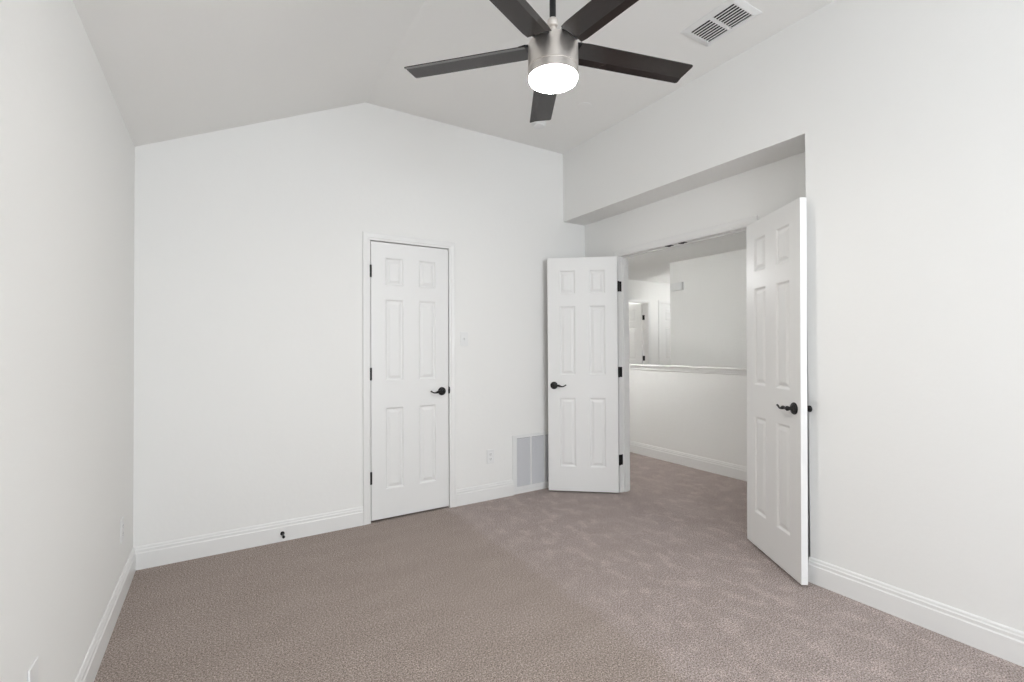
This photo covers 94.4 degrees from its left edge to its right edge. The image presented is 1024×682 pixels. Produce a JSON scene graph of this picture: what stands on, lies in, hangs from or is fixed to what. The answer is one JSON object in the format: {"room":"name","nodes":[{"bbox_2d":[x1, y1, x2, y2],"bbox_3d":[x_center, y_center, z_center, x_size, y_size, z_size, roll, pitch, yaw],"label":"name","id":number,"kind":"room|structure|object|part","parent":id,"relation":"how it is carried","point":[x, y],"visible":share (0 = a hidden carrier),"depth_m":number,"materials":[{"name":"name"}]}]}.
{"room":"empty bedroom","nodes":[
{"label":"empty bedroom","id":0,"kind":"room"},
{"bbox_2d":[0,0,134,681],"bbox_3d":[-0.633,0.055,0.110,0.120,2.439,6.332,0,-1,-32],"label":"wall","id":1,"kind":"structure","parent":0,"point":[67,148],"depth_m":1.47,"materials":[{"name":"white paint"}]},
{"bbox_2d":[27,657,38,681],"bbox_3d":[-1.265,0.910,1.253,0.006,0.115,0.070,0,-1,-32],"label":"wall plate","id":2,"kind":"object","parent":1,"relation":"attached to","point":[32,674],"visible":1,"depth_m":1.25,"materials":[{"name":"white plastic"}]},
{"bbox_2d":[75,547,135,681],"bbox_3d":[-0.575,1.209,0.140,0.014,0.132,6.072,0,-1,-32],"label":"baseboard","id":3,"kind":"structure","parent":1,"relation":"attached to","point":[88,671],"depth_m":2.03,"materials":[{"name":"white wood"}]},
{"bbox_2d":[120,517,123,543],"bbox_3d":[-1.969,0.954,2.397,0.007,0.115,0.070,0,-1,-32],"label":"power outlet","id":4,"kind":"object","parent":1,"relation":"attached to","point":[122,519],"visible":1,"depth_m":2.38,"materials":[{"name":"white plastic"}]},
{"bbox_2d":[133,102,584,546],"bbox_3d":[-0.726,-0.282,3.705,3.492,3.200,0.120,0,-1,-32],"label":"wall","id":5,"kind":"structure","parent":0,"point":[248,293],"depth_m":3.21,"materials":[{"name":"white paint"}]},
{"bbox_2d":[134,506,362,569],"bbox_3d":[-1.617,1.249,3.055,1.297,0.132,0.014,0,-1,-32],"label":"baseboard","id":6,"kind":"structure","parent":5,"relation":"attached to","point":[189,548],"depth_m":3.00,"materials":[{"name":"white wood"}]},
{"bbox_2d":[362,231,455,524],"bbox_3d":[-0.791,0.265,3.648,0.729,2.106,0.136,0,-1,-32],"label":"door frame","id":7,"kind":"structure","parent":5,"relation":"attached to","point":[367,237],"depth_m":3.52,"materials":[{"name":"white wood"}]},
{"bbox_2d":[370,241,448,520],"bbox_3d":[-0.764,0.287,3.593,0.620,2.031,0.085,0,-1,-32],"label":"door","id":8,"kind":"structure","parent":5,"relation":"in","point":[409,473],"depth_m":3.59,"materials":[{"name":"white wood"}]},
{"bbox_3d":[-0.572,0.394,3.691,0.141,0.065,0.052,0,-1,-32],"label":"lever handle","id":9,"kind":"part","parent":8,"relation":"part of","materials":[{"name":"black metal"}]},
{"bbox_2d":[460,332,467,345],"bbox_3d":[-0.384,-0.016,3.833,0.070,0.115,0.016,0,-1,-32],"label":"light switch","id":10,"kind":"object","parent":5,"relation":"attached to","point":[463,335],"visible":1,"depth_m":3.83,"materials":[{"name":"white plastic"}]},
{"bbox_2d":[456,480,513,506],"bbox_3d":[-0.216,1.252,3.918,0.536,0.132,0.014,0,-1,-32],"label":"baseboard","id":11,"kind":"structure","parent":5,"relation":"attached to","point":[475,494],"depth_m":3.90,"materials":[{"name":"white wood"}]},
{"bbox_2d":[487,449,493,463],"bbox_3d":[-0.178,0.961,3.950,0.070,0.115,0.007,0,-1,-32],"label":"power outlet","id":12,"kind":"object","parent":5,"relation":"attached to","point":[490,453],"visible":1,"depth_m":3.95,"materials":[{"name":"white plastic"}]},
{"bbox_2d":[512,431,548,491],"bbox_3d":[0.214,1.053,4.189,0.490,0.484,0.008,0,-1,-32],"label":"air vent","id":13,"kind":"object","parent":5,"relation":"in","point":[530,463],"visible":0.68,"depth_m":4.15,"materials":[{"name":"white plastic"}]},
{"bbox_2d":[73,0,834,153],"bbox_3d":[0.683,-1.543,0.956,3.245,0.760,6.072,0,-1,-32],"label":"ceiling","id":14,"kind":"structure","parent":0,"point":[172,69],"depth_m":2.62,"materials":[{"name":"white paint"}]},
{"bbox_2d":[532,121,546,128],"bbox_3d":[0.216,-1.721,3.783,0.120,0.032,0.120,0,-1,-32],"label":"smoke detector","id":15,"kind":"object","parent":14,"relation":"attached to","point":[537,124],"visible":0.95,"depth_m":3.76,"materials":[{"name":"white plastic"}]},
{"bbox_2d":[404,0,692,122],"bbox_3d":[0.202,-1.419,1.976,1.305,0.677,1.281,0,-1,-32],"label":"ceiling fan","id":16,"kind":"object","parent":14,"relation":"hanging from","point":[553,55],"visible":1,"depth_m":1.98,"materials":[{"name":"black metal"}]},
{"bbox_3d":[-0.203,-1.234,2.109,0.563,0.033,0.120,-1,-1,17],"label":"blade","id":17,"kind":"part","parent":16,"relation":"part of","materials":[{"name":"black wood"}]},
{"bbox_3d":[-0.052,-1.240,1.674,0.120,0.033,0.563,-1,-1,35],"label":"blade","id":18,"kind":"part","parent":16,"relation":"part of","materials":[{"name":"black wood"}]},
{"bbox_3d":[0.165,-1.233,2.386,0.120,0.033,0.563,0,-1,-1],"label":"blade","id":19,"kind":"part","parent":16,"relation":"part of","materials":[{"name":"black wood"}]},
{"bbox_3d":[0.408,-1.243,1.683,0.120,0.033,0.563,0,-1,-37],"label":"blade","id":20,"kind":"part","parent":16,"relation":"part of","materials":[{"name":"black wood"}]},
{"bbox_3d":[0.542,-1.238,2.123,0.563,0.033,0.120,0,-1,-19],"label":"blade","id":21,"kind":"part","parent":16,"relation":"part of","materials":[{"name":"black wood"}]},
{"bbox_2d":[680,0,762,46],"bbox_3d":[1.148,-1.751,2.616,0.244,0.010,0.336,0,-1,-32],"label":"ceiling vent","id":22,"kind":"object","parent":14,"relation":"in","point":[730,15],"visible":1,"depth_m":2.60,"materials":[{"name":"white plastic"}]},
{"bbox_2d":[94,452,1023,681],"bbox_3d":[1.835,1.412,4.433,8.862,0.200,11.140,0,-1,-32],"label":"floor","id":23,"kind":"structure","parent":0,"point":[662,579],"depth_m":2.29,"materials":[{"name":"beige carpet"}]},
{"bbox_2d":[628,279,669,364],"bbox_3d":[1.610,0.137,8.131,5.130,2.440,0.120,0,-1,-32],"label":"wall","id":24,"kind":"structure","parent":0,"point":[653,291],"depth_m":8.67,"materials":[{"name":"white paint"}]},
{"bbox_2d":[629,304,644,363],"bbox_3d":[2.155,0.336,8.937,0.089,2.028,0.778,0,-1,-39],"label":"door","id":25,"kind":"structure","parent":24,"relation":"in","point":[636,317],"depth_m":8.77,"materials":[{"name":"white wood"}]},
{"bbox_2d":[629,298,650,363],"bbox_3d":[2.125,0.304,8.436,0.863,2.108,0.136,0,-1,-32],"label":"door frame","id":26,"kind":"structure","parent":24,"relation":"attached to","point":[646,303],"depth_m":8.61,"materials":[{"name":"white wood"}]},
{"bbox_2d":[658,300,669,364],"bbox_3d":[3.041,0.305,9.001,0.876,2.108,0.136,0,-1,-32],"label":"door frame","id":27,"kind":"structure","parent":24,"relation":"attached to","point":[659,301],"depth_m":8.73,"materials":[{"name":"white wood"}]},
{"bbox_2d":[660,304,670,364],"bbox_3d":[3.071,0.331,8.952,0.756,2.028,0.085,0,-1,-32],"label":"door","id":28,"kind":"structure","parent":24,"relation":"in","point":[664,308],"depth_m":8.85,"materials":[{"name":"white wood"}]},
{"bbox_2d":[628,232,745,282],"bbox_3d":[3.003,-1.178,5.884,5.359,0.119,5.440,0,-1,-32],"label":"ceiling","id":29,"kind":"structure","parent":0,"point":[655,266],"depth_m":6.22,"materials":[{"name":"white paint"}]},
{"bbox_2d":[629,369,746,480],"bbox_3d":[2.231,2.108,4.472,0.124,3.605,3.730,0,-1,-32],"label":"wall","id":30,"kind":"structure","parent":0,"point":[698,414],"depth_m":4.95,"materials":[{"name":"white paint"}]},
{"bbox_2d":[629,364,746,374],"bbox_3d":[2.216,0.292,4.514,0.162,0.062,3.750,0,-1,-32],"label":"trim","id":31,"kind":"structure","parent":30,"relation":"on","point":[673,368],"depth_m":4.97,"materials":[{"name":"white wood"}]},
{"bbox_2d":[585,152,809,537],"bbox_3d":[1.305,0.096,3.631,0.109,2.419,2.128,0,-1,-32],"label":"wall","id":32,"kind":"structure","parent":0,"point":[761,191],"depth_m":3.37,"materials":[{"name":"white paint"}]},
{"bbox_2d":[547,256,622,492],"bbox_3d":[0.635,0.287,4.128,0.642,2.028,0.134,0,-1,8],"label":"door","id":33,"kind":"structure","parent":32,"relation":"in","point":[584,371],"depth_m":4.11,"materials":[{"name":"white wood"}]},
{"bbox_3d":[0.402,0.387,4.117,0.141,0.065,0.052,0,-1,8],"label":"lever handle","id":34,"kind":"part","parent":33,"relation":"part of","materials":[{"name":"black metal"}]},
{"bbox_2d":[613,215,758,491],"bbox_3d":[1.299,0.252,3.640,0.140,2.108,1.319,0,-1,-32],"label":"door frame","id":35,"kind":"structure","parent":32,"relation":"attached to","point":[738,226],"depth_m":4.13,"materials":[{"name":"white wood"}]},
{"bbox_2d":[746,197,811,584],"bbox_3d":[1.543,0.263,2.802,0.134,2.036,0.617,0,-1,1],"label":"door","id":36,"kind":"structure","parent":32,"relation":"in","point":[776,243],"depth_m":2.72,"materials":[{"name":"white wood"}]},
{"bbox_3d":[1.496,0.363,2.590,0.052,0.065,0.141,0,-1,1],"label":"lever handle","id":37,"kind":"part","parent":36,"relation":"part of","materials":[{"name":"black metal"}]},
{"bbox_2d":[670,249,746,367],"bbox_3d":[4.409,1.394,5.824,2.780,5.040,3.730,0,-1,-32],"label":"wall","id":38,"kind":"structure","parent":0,"point":[708,318],"depth_m":6.16,"materials":[{"name":"white paint"}]},
{"bbox_2d":[670,281,683,291],"bbox_3d":[2.287,-0.755,6.582,0.045,0.120,0.208,0,-1,-32],"label":"door chime","id":39,"kind":"object","parent":38,"relation":"attached to","point":[679,286],"visible":1,"depth_m":6.56,"materials":[{"name":"white plastic"}]},
{"bbox_2d":[563,0,1023,631],"bbox_3d":[2.264,-0.321,1.829,0.366,3.200,6.212,0,-1,-32],"label":"wall","id":40,"kind":"structure","parent":0,"point":[906,117],"depth_m":2.22,"materials":[{"name":"white paint"}]},
{"bbox_2d":[808,538,809,557],"bbox_3d":[1.708,1.228,2.856,0.014,0.132,0.416,0,-1,-32],"label":"baseboard","id":41,"kind":"structure","parent":40,"relation":"attached to","point":[808,538],"depth_m":2.79,"materials":[{"name":"white wood"}]},
{"bbox_2d":[808,557,1023,666],"bbox_3d":[2.628,1.200,0.871,0.014,0.132,3.958,0,-1,-32],"label":"baseboard","id":42,"kind":"structure","parent":40,"relation":"attached to","point":[1004,642],"depth_m":2.13,"materials":[{"name":"white wood"}]}
]}

